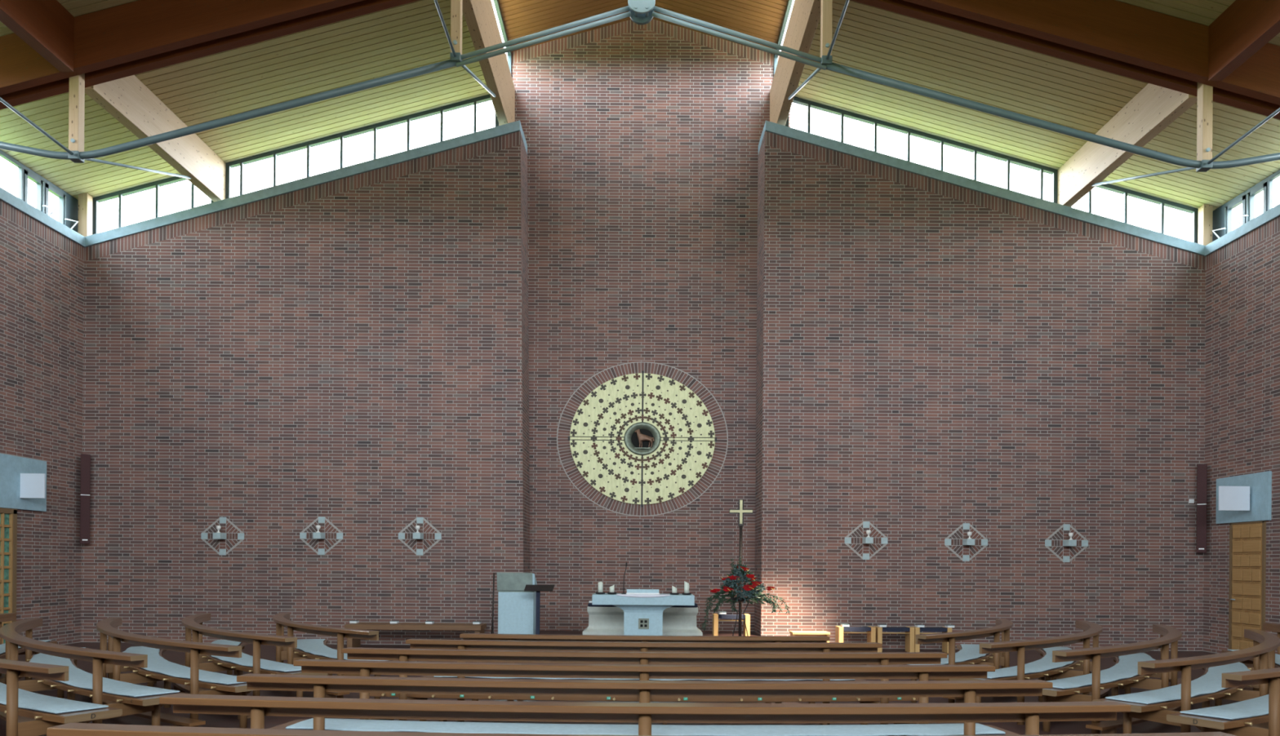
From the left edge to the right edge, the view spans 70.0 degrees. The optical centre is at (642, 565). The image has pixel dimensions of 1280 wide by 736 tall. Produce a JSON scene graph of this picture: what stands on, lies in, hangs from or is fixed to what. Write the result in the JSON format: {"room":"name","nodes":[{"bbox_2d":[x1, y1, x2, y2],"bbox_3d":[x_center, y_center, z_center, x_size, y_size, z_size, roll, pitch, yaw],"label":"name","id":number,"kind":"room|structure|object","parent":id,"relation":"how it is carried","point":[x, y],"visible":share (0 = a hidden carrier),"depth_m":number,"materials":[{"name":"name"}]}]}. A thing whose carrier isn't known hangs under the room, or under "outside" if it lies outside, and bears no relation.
{"room":"house of worship","nodes":[
{"label":"house of worship","id":0,"kind":"room"},
{"bbox_2d":[0,200,84,644],"bbox_3d":[-11.162,-2.354,5.950,0.400,7.730,24.700,0,0,0],"label":"wall","id":1,"kind":"structure","parent":0,"point":[42,269],"depth_m":16.77,"materials":[{"name":"brick"}]},
{"bbox_2d":[0,507,17,644],"bbox_3d":[-10.953,0.270,15.425,0.060,2.485,1.050,0,0,0],"label":"door","id":2,"kind":"structure","parent":1,"relation":"in","point":[8,517],"depth_m":15.79,"materials":[{"name":"brown wood"}]},
{"bbox_2d":[0,453,46,511],"bbox_3d":[-10.969,-1.438,15.975,0.100,0.920,1.550,0,0,0],"label":"wall panel","id":3,"kind":"object","parent":1,"relation":"attached to","point":[11,467],"depth_m":15.95,"materials":[{"name":"concrete"}]},
{"bbox_2d":[20,473,45,498],"bbox_3d":[-10.784,-1.391,16.085,0.564,0.433,0.100,0,0,0],"label":"display panel","id":4,"kind":"object","parent":1,"relation":"attached to","point":[32,485],"visible":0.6,"depth_m":16.04,"materials":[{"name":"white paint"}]},
{"bbox_2d":[0,149,78,232],"bbox_3d":[-11.047,-6.805,6.100,0.346,0.802,24.000,0,0,0],"label":"window","id":5,"kind":"structure","parent":1,"relation":"in","point":[68,204],"depth_m":17.03,"materials":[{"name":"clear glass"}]},
{"bbox_2d":[0,186,85,247],"bbox_3d":[-11.120,-6.318,5.940,0.460,0.193,23.880,0,0,0],"label":"trim","id":6,"kind":"structure","parent":1,"relation":"on","point":[6,197],"depth_m":16.55,"materials":[{"name":"metal"}]},
{"bbox_2d":[0,0,488,199],"bbox_3d":[-7.022,-8.374,5.940,8.363,2.418,24.500,0,0,0],"label":"ceiling","id":7,"kind":"structure","parent":0,"point":[411,35],"depth_m":16.17,"materials":[{"name":"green wood"}]},
{"bbox_2d":[0,0,226,202],"bbox_3d":[-8.364,-6.992,6.100,0.200,1.953,24.200,0,0,0],"label":"roof beam","id":8,"kind":"structure","parent":7,"relation":"attached to","point":[46,26],"depth_m":14.65,"materials":[{"name":"brown wood"}]},
{"bbox_2d":[433,0,515,125],"bbox_3d":[-2.746,-8.671,6.487,0.180,2.422,24.975,0,0,0],"label":"roof beam","id":9,"kind":"structure","parent":7,"relation":"attached to","point":[479,15],"depth_m":16.16,"materials":[{"name":"brown wood"}]},
{"bbox_2d":[493,0,511,72],"bbox_3d":[-2.758,-10.252,6.535,0.070,0.760,24.870,0,0,0],"label":"window","id":10,"kind":"structure","parent":9,"relation":"attached to","point":[495,2],"depth_m":17.96,"materials":[{"name":"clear glass"}]},
{"bbox_2d":[0,0,1279,172],"bbox_3d":[0.064,-8.015,13.515,21.920,4.210,0.470,0,0,0],"label":"roof truss","id":11,"kind":"object","parent":7,"relation":"attached to","point":[140,36],"visible":0.99,"depth_m":13.41,"materials":[{"name":"brown wood"}]},
{"bbox_2d":[81,130,530,644],"bbox_3d":[-6.617,-3.496,18.450,8.670,10.086,1.100,0,0,0],"label":"wall","id":12,"kind":"structure","parent":0,"point":[351,352],"depth_m":17.90,"materials":[{"name":"brick"}]},
{"bbox_2d":[80,453,90,544],"bbox_3d":[-10.805,-1.275,17.742,0.191,1.734,0.218,0,0,0],"label":"speaker","id":13,"kind":"object","parent":12,"relation":"attached to","point":[85,485],"visible":1,"depth_m":17.68},
{"bbox_2d":[92,176,213,234],"bbox_3d":[-9.793,-7.133,18.150,2.660,1.590,0.070,0,0,0],"label":"window","id":14,"kind":"structure","parent":12,"relation":"in","point":[157,184],"depth_m":18.12,"materials":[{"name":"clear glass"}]},
{"bbox_2d":[200,517,244,555],"bbox_3d":[-8.219,-0.563,17.765,0.843,0.746,0.270,0,0,0],"label":"bracket","id":15,"kind":"object","parent":12,"relation":"attached to","point":[230,536],"visible":0.98,"depth_m":17.89,"materials":[{"name":"metal"}]},
{"bbox_2d":[98,99,491,203],"bbox_3d":[-7.128,-8.336,18.267,8.570,2.474,0.145,0,0,0],"label":"trim","id":16,"kind":"structure","parent":12,"relation":"attached to","point":[489,100],"depth_m":18.32,"materials":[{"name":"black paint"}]},
{"bbox_2d":[84,120,523,247],"bbox_3d":[-6.813,-7.419,18.090,8.815,2.627,0.460,0,0,0],"label":"trim","id":17,"kind":"structure","parent":12,"relation":"attached to","point":[514,126],"depth_m":17.86,"materials":[{"name":"metal"}]},
{"bbox_2d":[77,193,93,236],"bbox_3d":[-10.956,-6.845,17.970,0.180,0.860,0.180,0,0,0],"label":"timber post","id":18,"kind":"object","parent":17,"relation":"on","point":[85,200],"visible":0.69,"depth_m":17.88,"materials":[{"name":"brown wood"}]},
{"bbox_2d":[299,516,342,555],"bbox_3d":[-6.286,-0.569,17.765,0.843,0.746,0.270,0,0,0],"label":"bracket","id":19,"kind":"object","parent":12,"relation":"attached to","point":[330,535],"visible":0.98,"depth_m":17.89,"materials":[{"name":"metal"}]},
{"bbox_2d":[225,93,499,199],"bbox_3d":[-5.554,-8.251,18.150,5.400,2.311,0.070,0,0,0],"label":"window","id":20,"kind":"structure","parent":12,"relation":"in","point":[374,127],"depth_m":18.12,"materials":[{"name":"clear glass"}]},
{"bbox_2d":[398,517,441,555],"bbox_3d":[-4.359,-0.563,17.765,0.843,0.746,0.270,0,0,0],"label":"bracket","id":21,"kind":"object","parent":12,"relation":"attached to","point":[420,544],"visible":0.98,"depth_m":17.89,"materials":[{"name":"metal"}]},
{"bbox_2d":[523,132,527,154],"bbox_3d":[-2.462,-8.575,18.645,0.140,0.252,0.650,0,0,0],"label":"trim","id":22,"kind":"structure","parent":12,"relation":"on","point":[524,139],"depth_m":18.64,"materials":[{"name":"metal"}]},
{"bbox_2d":[417,631,760,665],"bbox_3d":[-0.012,1.490,16.190,6.600,0.220,5.580,0,0,0],"label":"platform","id":23,"kind":"object","parent":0,"point":[544,633],"depth_m":18.20,"materials":[{"name":"red tile"}]},
{"bbox_2d":[491,573,494,634],"bbox_3d":[-2.542,0.745,15.500,0.180,1.230,0.180,0,0,0],"label":"slim pole","id":24,"kind":"object","parent":23,"relation":"on","point":[492,622],"visible":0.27,"depth_m":15.49,"materials":[{"name":"brown metal"}]},
{"bbox_2d":[497,573,537,634],"bbox_3d":[-2.165,0.748,15.824,0.640,1.230,0.548,0,0,0],"label":"lectern","id":25,"kind":"object","parent":23,"relation":"on","point":[516,606],"visible":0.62,"depth_m":15.60,"materials":[{"name":"white stone"}]},
{"bbox_2d":[524,585,555,634],"bbox_3d":[-1.707,0.847,15.100,0.481,1.039,0.360,0,0,0],"label":"music stand","id":26,"kind":"object","parent":23,"relation":"on","point":[538,588],"visible":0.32,"depth_m":15.08,"materials":[{"name":"metal"}]},
{"bbox_2d":[524,585,555,591],"bbox_3d":[-1.704,0.381,15.112,0.481,0.106,0.224,0,0,0],"label":"tray","id":27,"kind":"object","parent":26,"relation":"on","point":[528,588],"depth_m":15.10,"materials":[{"name":"metal"}]},
{"bbox_2d":[582,606,702,635],"bbox_3d":[0.001,1.075,16.960,2.170,0.610,0.870,0,0,0],"label":"stone bench","id":28,"kind":"object","parent":23,"relation":"on","point":[677,621],"visible":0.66,"depth_m":16.64,"materials":[{"name":"white stone"}]},
{"bbox_2d":[587,603,697,608],"bbox_3d":[0.004,0.737,16.935,2.000,0.064,0.610,0,0,0],"label":"bench cushion","id":29,"kind":"object","parent":28,"relation":"on","point":[589,605],"visible":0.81,"depth_m":16.63,"materials":[{"name":"grey fabric"}]},
{"bbox_2d":[591,593,694,635],"bbox_3d":[0.010,0.942,15.675,1.705,0.877,0.950,0,0,0],"label":"altar","id":30,"kind":"object","parent":23,"relation":"on","point":[642,616],"visible":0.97,"depth_m":15.34,"materials":[{"name":"stone"}]},
{"bbox_2d":[616,594,670,597],"bbox_3d":[0.010,0.520,15.446,0.892,0.049,0.508,0,0,0],"label":"altar cloth","id":31,"kind":"object","parent":30,"relation":"on","point":[621,595],"visible":0.9,"depth_m":15.19,"materials":[{"name":"white fabric"}]},
{"bbox_2d":[621,562,626,594],"bbox_3d":[-0.316,0.224,15.498,0.085,0.537,0.080,0,0,40],"label":"microphone","id":32,"kind":"object","parent":31,"relation":"on","point":[626,562],"visible":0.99,"depth_m":15.49,"materials":[{"name":"metal"}]},
{"bbox_2d":[626,589,659,595],"bbox_3d":[0.005,0.452,15.465,0.554,0.084,0.270,0,0,0],"label":"book stand","id":33,"kind":"object","parent":31,"relation":"on","point":[648,592],"visible":1,"depth_m":15.37,"materials":[{"name":"stone"}]},
{"bbox_2d":[638,618,648,629],"bbox_3d":[0.019,0.989,15.369,0.176,0.176,0.012,0,0,0],"label":"grille","id":34,"kind":"object","parent":30,"relation":"attached to","point":[643,624],"depth_m":15.36,"materials":[{"name":"grey metal"}]},
{"bbox_3d":[0.541,0.489,15.500,0.172,0.032,0.172,0,0,0],"label":"dish","id":35,"kind":"object","parent":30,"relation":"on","visible":0},
{"bbox_2d":[671,586,676,593],"bbox_3d":[0.542,0.420,15.500,0.082,0.139,0.082,0,0,0],"label":"candle","id":36,"kind":"object","parent":35,"relation":"on","point":[673,588],"visible":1,"depth_m":15.47,"materials":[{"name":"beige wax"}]},
{"bbox_3d":[-0.715,0.479,15.500,0.172,0.032,0.172,0,0,0],"label":"dish","id":37,"kind":"object","parent":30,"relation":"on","visible":0},
{"bbox_2d":[598,582,603,592],"bbox_3d":[-0.714,0.382,15.500,0.082,0.195,0.082,0,0,0],"label":"candle","id":38,"kind":"object","parent":37,"relation":"on","point":[600,584],"visible":1,"depth_m":15.46,"materials":[{"name":"beige wax"}]},
{"bbox_3d":[-0.520,0.481,15.500,0.172,0.032,0.172,0,0,0],"label":"dish","id":39,"kind":"object","parent":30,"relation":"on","visible":0},
{"bbox_2d":[609,585,614,592],"bbox_3d":[-0.519,0.407,15.500,0.082,0.148,0.082,0,0,0],"label":"candle","id":40,"kind":"object","parent":39,"relation":"on","point":[612,588],"visible":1,"depth_m":15.47,"materials":[{"name":"beige wax"}]},
{"bbox_3d":[0.747,0.491,15.500,0.172,0.032,0.172,0,0,0],"label":"dish","id":41,"kind":"object","parent":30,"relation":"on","visible":0},
{"bbox_2d":[684,581,688,593],"bbox_3d":[0.748,0.383,15.500,0.082,0.216,0.082,0,0,0],"label":"candle","id":42,"kind":"object","parent":41,"relation":"on","point":[686,584],"visible":1,"depth_m":15.47,"materials":[{"name":"beige wax"}]},
{"bbox_2d":[712,613,750,636],"bbox_3d":[1.623,1.148,16.760,0.660,0.490,0.320,0,0,0],"label":"stool","id":43,"kind":"object","parent":23,"relation":"on","point":[715,616],"visible":0.61,"depth_m":16.60,"materials":[{"name":"brown wood"}]},
{"bbox_2d":[730,597,750,636],"bbox_3d":[1.687,0.978,15.750,0.354,0.835,0.340,0,0,0],"label":"stand","id":44,"kind":"object","parent":23,"relation":"on","point":[742,600],"visible":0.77,"depth_m":15.74,"materials":[{"name":"metal"}]},
{"bbox_2d":[730,597,749,602],"bbox_3d":[1.690,0.597,15.750,0.340,0.072,0.340,0,0,0],"label":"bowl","id":45,"kind":"object","parent":44,"relation":"on","point":[742,600],"depth_m":15.63,"materials":[{"name":"metal"}]},
{"bbox_2d":[700,557,790,631],"bbox_3d":[1.760,0.492,15.678,1.547,1.290,0.795,0,0,0],"label":"flower arrangement","id":46,"kind":"object","parent":44,"relation":"on","point":[750,591],"visible":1,"depth_m":15.58,"materials":[{"name":"green plant"}]},
{"bbox_2d":[728,500,752,635],"bbox_3d":[1.738,0.119,16.220,0.420,2.550,0.400,0,0,0],"label":"processional cross","id":47,"kind":"object","parent":23,"relation":"on","point":[740,511],"visible":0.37,"depth_m":16.20,"materials":[{"name":"brown wood"}]},
{"bbox_2d":[0,642,1253,735],"bbox_3d":[-0.014,1.700,6.450,22.760,0.200,25.700,0,0,0],"label":"floor","id":48,"kind":"structure","parent":0,"point":[267,652],"depth_m":10.76,"materials":[{"name":"red tile"}]},
{"bbox_2d":[0,613,122,735],"bbox_3d":[-6.784,1.121,9.472,1.647,0.850,8.180,0,0,-36],"label":"pew","id":49,"kind":"object","parent":48,"relation":"on","point":[13,669],"visible":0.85,"depth_m":6.72,"materials":[{"name":"brown wood"}]},
{"bbox_2d":[0,640,109,715],"bbox_3d":[-6.714,1.078,9.643,1.179,0.022,7.445,0,0,-36],"label":"seat pad","id":50,"kind":"object","parent":49,"relation":"on","point":[28,700],"visible":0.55,"depth_m":7.20,"materials":[{"name":"grey fabric"}]},
{"bbox_2d":[0,618,191,735],"bbox_3d":[-6.000,1.127,9.457,1.279,0.850,6.008,0,0,-39],"label":"pew","id":51,"kind":"object","parent":48,"relation":"on","point":[10,633],"visible":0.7,"depth_m":7.94,"materials":[{"name":"brown wood"}]},
{"bbox_2d":[29,647,180,697],"bbox_3d":[-5.938,1.085,9.641,0.822,0.022,5.304,0,0,-39],"label":"seat pad","id":52,"kind":"object","parent":51,"relation":"on","point":[79,678],"visible":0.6,"depth_m":8.37,"materials":[{"name":"grey fabric"}]},
{"bbox_2d":[90,617,257,728],"bbox_3d":[-5.345,1.132,10.039,1.211,0.850,5.304,0,0,-39],"label":"pew","id":53,"kind":"object","parent":48,"relation":"on","point":[106,627],"visible":0.6,"depth_m":8.76,"materials":[{"name":"brown wood"}]},
{"bbox_2d":[122,646,246,685],"bbox_3d":[-5.282,1.090,10.222,0.756,0.022,4.601,0,0,-39],"label":"seat pad","id":54,"kind":"object","parent":53,"relation":"on","point":[157,664],"visible":0.67,"depth_m":9.44,"materials":[{"name":"grey fabric"}]},
{"bbox_2d":[171,613,328,719],"bbox_3d":[-5.000,1.135,11.109,1.234,0.850,5.140,0,0,-33],"label":"pew","id":55,"kind":"object","parent":48,"relation":"on","point":[193,624],"visible":0.44,"depth_m":10.06,"materials":[{"name":"brown wood"}]},
{"bbox_2d":[210,640,301,672],"bbox_3d":[-4.919,1.093,11.284,0.776,0.022,4.427,0,0,-33],"label":"seat pad","id":56,"kind":"object","parent":55,"relation":"on","point":[246,660],"visible":0.53,"depth_m":10.22,"materials":[{"name":"grey fabric"}]},
{"bbox_2d":[272,613,395,699],"bbox_3d":[-4.152,1.142,11.716,1.139,0.850,4.229,0,0,-33],"label":"pew","id":57,"kind":"object","parent":48,"relation":"on","point":[282,620],"visible":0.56,"depth_m":10.91,"materials":[{"name":"brown wood"}]},
{"bbox_2d":[296,639,393,661],"bbox_3d":[-4.070,1.100,11.890,0.683,0.022,3.519,0,0,-33],"label":"seat pad","id":58,"kind":"object","parent":57,"relation":"on","point":[313,646],"visible":0.59,"depth_m":11.85,"materials":[{"name":"grey fabric"}]},
{"bbox_2d":[344,622,486,648],"bbox_3d":[-4.253,1.339,17.210,2.527,0.455,0.620,0,0,0],"label":"bench","id":59,"kind":"object","parent":48,"relation":"on","point":[477,628],"visible":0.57,"depth_m":16.90,"materials":[{"name":"brown wood"}]},
{"bbox_2d":[46,723,1235,735],"bbox_3d":[0.011,1.175,4.257,5.352,0.850,1.004,0,0,0],"label":"pew","id":60,"kind":"object","parent":48,"relation":"on","point":[69,729],"visible":1,"depth_m":4.05,"materials":[{"name":"brown wood"}]},
{"bbox_2d":[293,659,995,724],"bbox_3d":[0.011,1.175,7.117,5.332,0.850,1.002,0,0,0],"label":"pew","id":61,"kind":"object","parent":48,"relation":"on","point":[363,668],"visible":0.36,"depth_m":6.87,"materials":[{"name":"brown wood"}]},
{"bbox_2d":[341,647,946,724],"bbox_3d":[0.011,1.175,8.124,5.271,0.850,0.998,0,0,0],"label":"pew","id":62,"kind":"object","parent":48,"relation":"on","point":[362,654],"visible":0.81,"depth_m":7.91,"materials":[{"name":"brown wood"}]},
{"bbox_2d":[405,639,882,725],"bbox_3d":[0.011,1.175,9.113,4.648,0.850,0.957,0,0,0],"label":"pew","id":63,"kind":"object","parent":48,"relation":"on","point":[485,645],"visible":0.4,"depth_m":8.88,"materials":[{"name":"brown wood"}]},
{"bbox_2d":[434,675,854,681],"bbox_3d":[0.021,1.132,9.285,4.222,0.022,0.521,0,0,0],"label":"seat pad","id":64,"kind":"object","parent":63,"relation":"on","point":[600,679],"visible":0.27,"depth_m":9.06,"materials":[{"name":"grey fabric"}]},
{"bbox_2d":[159,693,1130,735],"bbox_3d":[0.011,1.175,5.207,5.352,0.850,1.004,0,0,0],"label":"pew","id":65,"kind":"object","parent":48,"relation":"on","point":[644,714],"visible":1,"depth_m":4.96,"materials":[{"name":"brown wood"}]},
{"bbox_2d":[236,673,1053,735],"bbox_3d":[0.011,1.175,6.167,5.352,0.850,1.004,0,0,0],"label":"pew","id":66,"kind":"object","parent":48,"relation":"on","point":[319,685],"visible":0.67,"depth_m":5.92,"materials":[{"name":"brown wood"}]},
{"bbox_2d":[285,718,1005,735],"bbox_3d":[0.021,1.132,6.337,4.916,0.022,0.568,0,0,0],"label":"seat pad","id":67,"kind":"object","parent":66,"relation":"on","point":[339,725],"visible":0.88,"depth_m":6.26,"materials":[{"name":"grey fabric"}]},
{"bbox_2d":[459,633,830,703],"bbox_3d":[0.021,1.175,9.912,3.923,0.850,0.915,0,0,0],"label":"pew","id":68,"kind":"object","parent":48,"relation":"on","point":[464,636],"visible":0.31,"depth_m":9.63,"materials":[{"name":"brown wood"}]},
{"bbox_2d":[789,631,830,643],"bbox_3d":[2.974,1.406,16.280,0.664,0.435,0.360,0,0,0],"label":"bench","id":69,"kind":"object","parent":48,"relation":"on","point":[793,633],"visible":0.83,"depth_m":16.19,"materials":[{"name":"brown wood"}]},
{"bbox_2d":[835,626,875,643],"bbox_3d":[3.995,1.395,17.160,0.685,0.475,0.320,0,0,0],"label":"stool","id":70,"kind":"object","parent":48,"relation":"on","point":[871,631],"visible":0.7,"depth_m":17.01,"materials":[{"name":"brown wood"}]},
{"bbox_2d":[873,626,914,653],"bbox_3d":[4.718,1.400,17.160,0.685,0.475,0.320,0,0,0],"label":"stool","id":71,"kind":"object","parent":48,"relation":"on","point":[909,631],"visible":0.82,"depth_m":17.01,"materials":[{"name":"brown wood"}]},
{"bbox_2d":[911,626,951,653],"bbox_3d":[5.415,1.406,17.160,0.685,0.475,0.320,0,0,0],"label":"stool","id":72,"kind":"object","parent":48,"relation":"on","point":[917,630],"visible":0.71,"depth_m":17.01,"materials":[{"name":"brown wood"}]},
{"bbox_2d":[889,618,1013,703],"bbox_3d":[4.198,1.209,11.757,1.116,0.850,4.104,0,0,32],"label":"pew","id":73,"kind":"object","parent":48,"relation":"on","point":[1002,626],"visible":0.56,"depth_m":10.98,"materials":[{"name":"brown wood"}]},
{"bbox_2d":[903,644,988,665],"bbox_3d":[4.118,1.165,11.929,0.659,0.022,3.390,0,0,32],"label":"seat pad","id":74,"kind":"object","parent":73,"relation":"on","point":[968,652],"visible":0.52,"depth_m":11.77,"materials":[{"name":"grey fabric"}]},
{"bbox_2d":[949,620,1111,725],"bbox_3d":[4.921,1.214,11.023,1.234,0.850,5.140,0,0,34],"label":"pew","id":75,"kind":"object","parent":48,"relation":"on","point":[1091,629],"visible":0.52,"depth_m":10.00,"materials":[{"name":"brown wood"}]},
{"bbox_2d":[986,647,1075,679],"bbox_3d":[4.847,1.171,11.196,0.775,0.022,4.421,0,0,34],"label":"seat pad","id":76,"kind":"object","parent":75,"relation":"on","point":[1046,664],"visible":0.66,"depth_m":10.38,"materials":[{"name":"grey fabric"}]},
{"bbox_2d":[1040,624,1182,734],"bbox_3d":[5.424,1.218,10.255,1.211,0.850,5.286,0,0,37],"label":"pew","id":77,"kind":"object","parent":48,"relation":"on","point":[1168,634],"visible":0.61,"depth_m":8.90,"materials":[{"name":"brown wood"}]},
{"bbox_2d":[1047,653,1155,689],"bbox_3d":[5.357,1.175,10.438,0.752,0.022,4.580,0,0,37],"label":"seat pad","id":78,"kind":"object","parent":77,"relation":"on","point":[1126,668],"visible":0.69,"depth_m":9.68,"materials":[{"name":"grey fabric"}]},
{"bbox_2d":[1092,629,1279,733],"bbox_3d":[5.911,1.222,9.390,1.219,0.850,5.626,0,0,40],"label":"pew","id":79,"kind":"object","parent":48,"relation":"on","point":[1262,652],"visible":0.56,"depth_m":8.01,"materials":[{"name":"brown wood"}]},
{"bbox_2d":[1105,662,1250,705],"bbox_3d":[5.857,1.179,9.573,0.763,0.022,4.921,0,0,40],"label":"seat pad","id":80,"kind":"object","parent":79,"relation":"on","point":[1211,682],"visible":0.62,"depth_m":8.51,"materials":[{"name":"grey fabric"}]},
{"bbox_2d":[1166,622,1279,735],"bbox_3d":[6.787,1.229,9.566,1.603,0.850,7.956,0,0,35],"label":"pew","id":81,"kind":"object","parent":48,"relation":"on","point":[1271,677],"visible":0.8,"depth_m":6.88,"materials":[{"name":"brown wood"}]},
{"bbox_2d":[1179,649,1279,720],"bbox_3d":[6.714,1.186,9.742,1.133,0.022,7.228,0,0,35],"label":"seat pad","id":82,"kind":"object","parent":81,"relation":"on","point":[1256,707],"visible":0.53,"depth_m":7.31,"materials":[{"name":"grey fabric"}]},
{"bbox_2d":[497,0,788,52],"bbox_3d":[0.009,-11.088,6.485,5.600,0.944,25.590,0,0,0],"label":"ceiling","id":83,"kind":"structure","parent":0,"point":[760,19],"depth_m":18.16,"materials":[{"name":"brown wood"}]},
{"bbox_2d":[505,18,791,632],"bbox_3d":[0.014,-4.900,19.130,6.050,13.000,0.300,0,0,0],"label":"wall","id":84,"kind":"structure","parent":0,"point":[642,140],"depth_m":18.98,"materials":[{"name":"brick"}]},
{"bbox_2d":[556,361,728,516],"bbox_3d":[-0.003,-2.614,18.976,3.558,3.215,0.008,0,0,0],"label":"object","id":85,"kind":"structure","parent":84,"relation":"attached to","point":[713,406],"depth_m":18.97,"materials":[{"name":"brick"}]},
{"bbox_2d":[568,371,716,507],"bbox_3d":[-0.003,-2.614,18.919,3.085,2.829,0.109,0,0,0],"label":"disc","id":86,"kind":"object","parent":84,"relation":"attached to","point":[642,438],"visible":1,"depth_m":18.93,"materials":[{"name":"yellow metal"}]},
{"bbox_2d":[754,131,1205,651],"bbox_3d":[6.683,-3.408,18.450,8.650,10.122,1.100,0,0,0],"label":"wall","id":87,"kind":"structure","parent":0,"point":[935,357],"depth_m":17.90,"materials":[{"name":"brick"}]},
{"bbox_2d":[758,132,762,153],"bbox_3d":[2.534,-8.571,18.645,0.270,0.252,0.650,0,0,0],"label":"trim","id":88,"kind":"structure","parent":87,"relation":"on","point":[761,138],"depth_m":18.60,"materials":[{"name":"metal"}]},
{"bbox_2d":[844,521,888,559],"bbox_3d":[4.378,-0.475,17.765,0.843,0.746,0.270,0,0,0],"label":"bracket","id":89,"kind":"object","parent":87,"relation":"attached to","point":[857,540],"visible":0.98,"depth_m":17.89,"materials":[{"name":"concrete"}]},
{"bbox_2d":[785,96,1057,203],"bbox_3d":[5.526,-8.184,18.150,5.400,2.266,0.070,0,0,0],"label":"window","id":90,"kind":"structure","parent":87,"relation":"in","point":[975,150],"depth_m":18.12,"materials":[{"name":"clear glass"}]},
{"bbox_2d":[944,523,987,561],"bbox_3d":[6.336,-0.444,17.765,0.843,0.746,0.270,0,0,0],"label":"bracket","id":91,"kind":"object","parent":87,"relation":"attached to","point":[957,542],"visible":0.99,"depth_m":17.89,"materials":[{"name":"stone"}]},
{"bbox_2d":[762,120,1204,256],"bbox_3d":[6.866,-7.328,18.090,8.945,2.663,0.460,0,0,0],"label":"trim","id":92,"kind":"structure","parent":87,"relation":"attached to","point":[772,127],"depth_m":17.86,"materials":[{"name":"metal"}]},
{"bbox_2d":[1197,204,1213,245],"bbox_3d":[11.063,-6.647,17.970,0.180,0.817,0.180,0,0,0],"label":"timber post","id":93,"kind":"object","parent":92,"relation":"on","point":[1205,211],"visible":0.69,"depth_m":17.88,"materials":[{"name":"brown wood"}]},
{"bbox_2d":[792,102,1191,213],"bbox_3d":[7.181,-8.200,18.267,8.730,2.517,0.145,0,0,0],"label":"trim","id":94,"kind":"structure","parent":87,"relation":"attached to","point":[793,102],"depth_m":18.32,"materials":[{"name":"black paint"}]},
{"bbox_2d":[1044,524,1088,562],"bbox_3d":[8.300,-0.425,17.765,0.843,0.746,0.270,0,0,0],"label":"bracket","id":95,"kind":"object","parent":87,"relation":"attached to","point":[1058,543],"visible":0.97,"depth_m":17.89,"materials":[{"name":"stone"}]},
{"bbox_2d":[1071,183,1198,243],"bbox_3d":[9.826,-6.976,18.150,2.820,1.590,0.070,0,0,0],"label":"window","id":96,"kind":"structure","parent":87,"relation":"in","point":[1194,211],"depth_m":18.12,"materials":[{"name":"clear glass"}]},
{"bbox_2d":[1196,463,1207,553],"bbox_3d":[10.842,-1.096,17.742,0.191,1.721,0.218,0,0,0],"label":"speaker","id":97,"kind":"object","parent":87,"relation":"attached to","point":[1202,469],"visible":1,"depth_m":17.68},
{"bbox_2d":[794,0,1279,210],"bbox_3d":[7.075,-8.240,5.940,8.523,2.461,24.500,0,0,0],"label":"ceiling","id":98,"kind":"structure","parent":0,"point":[872,39],"depth_m":16.15,"materials":[{"name":"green wood"}]},
{"bbox_2d":[769,0,849,125],"bbox_3d":[2.724,-8.627,6.487,0.180,2.422,24.975,0,0,0],"label":"roof beam","id":99,"kind":"structure","parent":98,"relation":"attached to","point":[805,15],"depth_m":16.05,"materials":[{"name":"brown wood"}]},
{"bbox_2d":[773,0,792,75],"bbox_3d":[2.762,-10.208,6.535,0.070,0.760,24.870,0,0,0],"label":"window","id":100,"kind":"structure","parent":99,"relation":"attached to","point":[789,2],"depth_m":17.94,"materials":[{"name":"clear glass"}]},
{"bbox_2d":[1057,0,1279,207],"bbox_3d":[8.315,-6.858,6.100,0.200,1.953,24.200,0,0,0],"label":"roof beam","id":101,"kind":"structure","parent":98,"relation":"attached to","point":[1245,27],"depth_m":14.51,"materials":[{"name":"brown wood"}]},
{"bbox_2d":[1202,216,1279,653],"bbox_3d":[11.198,-2.175,5.950,0.400,7.730,24.700,0,0,0],"label":"wall","id":102,"kind":"structure","parent":0,"point":[1242,410],"depth_m":16.85,"materials":[{"name":"brick"}]},
{"bbox_2d":[1218,486,1250,511],"bbox_3d":[10.649,-1.196,16.455,0.578,0.438,0.100,0,0,0],"label":"display panel","id":103,"kind":"object","parent":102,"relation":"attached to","point":[1230,498],"visible":1,"depth_m":16.41,"materials":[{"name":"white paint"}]},
{"bbox_2d":[1204,204,1279,256],"bbox_3d":[11.220,-6.139,5.940,0.460,0.193,23.880,0,0,0],"label":"trim","id":104,"kind":"structure","parent":102,"relation":"on","point":[1273,213],"depth_m":16.71,"materials":[{"name":"metal"}]},
{"bbox_2d":[1215,471,1271,524],"bbox_3d":[10.990,-1.212,16.705,0.100,0.860,1.470,0,0,0],"label":"panel","id":105,"kind":"object","parent":102,"relation":"attached to","point":[1260,484],"depth_m":16.39,"materials":[{"name":"concrete"}]},
{"bbox_2d":[1212,169,1279,241],"bbox_3d":[11.154,-6.606,6.100,0.346,0.759,24.000,0,0,0],"label":"window","id":106,"kind":"structure","parent":102,"relation":"in","point":[1222,215],"depth_m":17.05,"materials":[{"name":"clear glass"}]},
{"bbox_2d":[1228,520,1266,649],"bbox_3d":[10.951,0.454,16.580,0.151,2.468,0.960,0,0,0],"label":"door","id":107,"kind":"structure","parent":102,"relation":"in","point":[1247,540],"depth_m":16.58,"materials":[{"name":"brown wood"}]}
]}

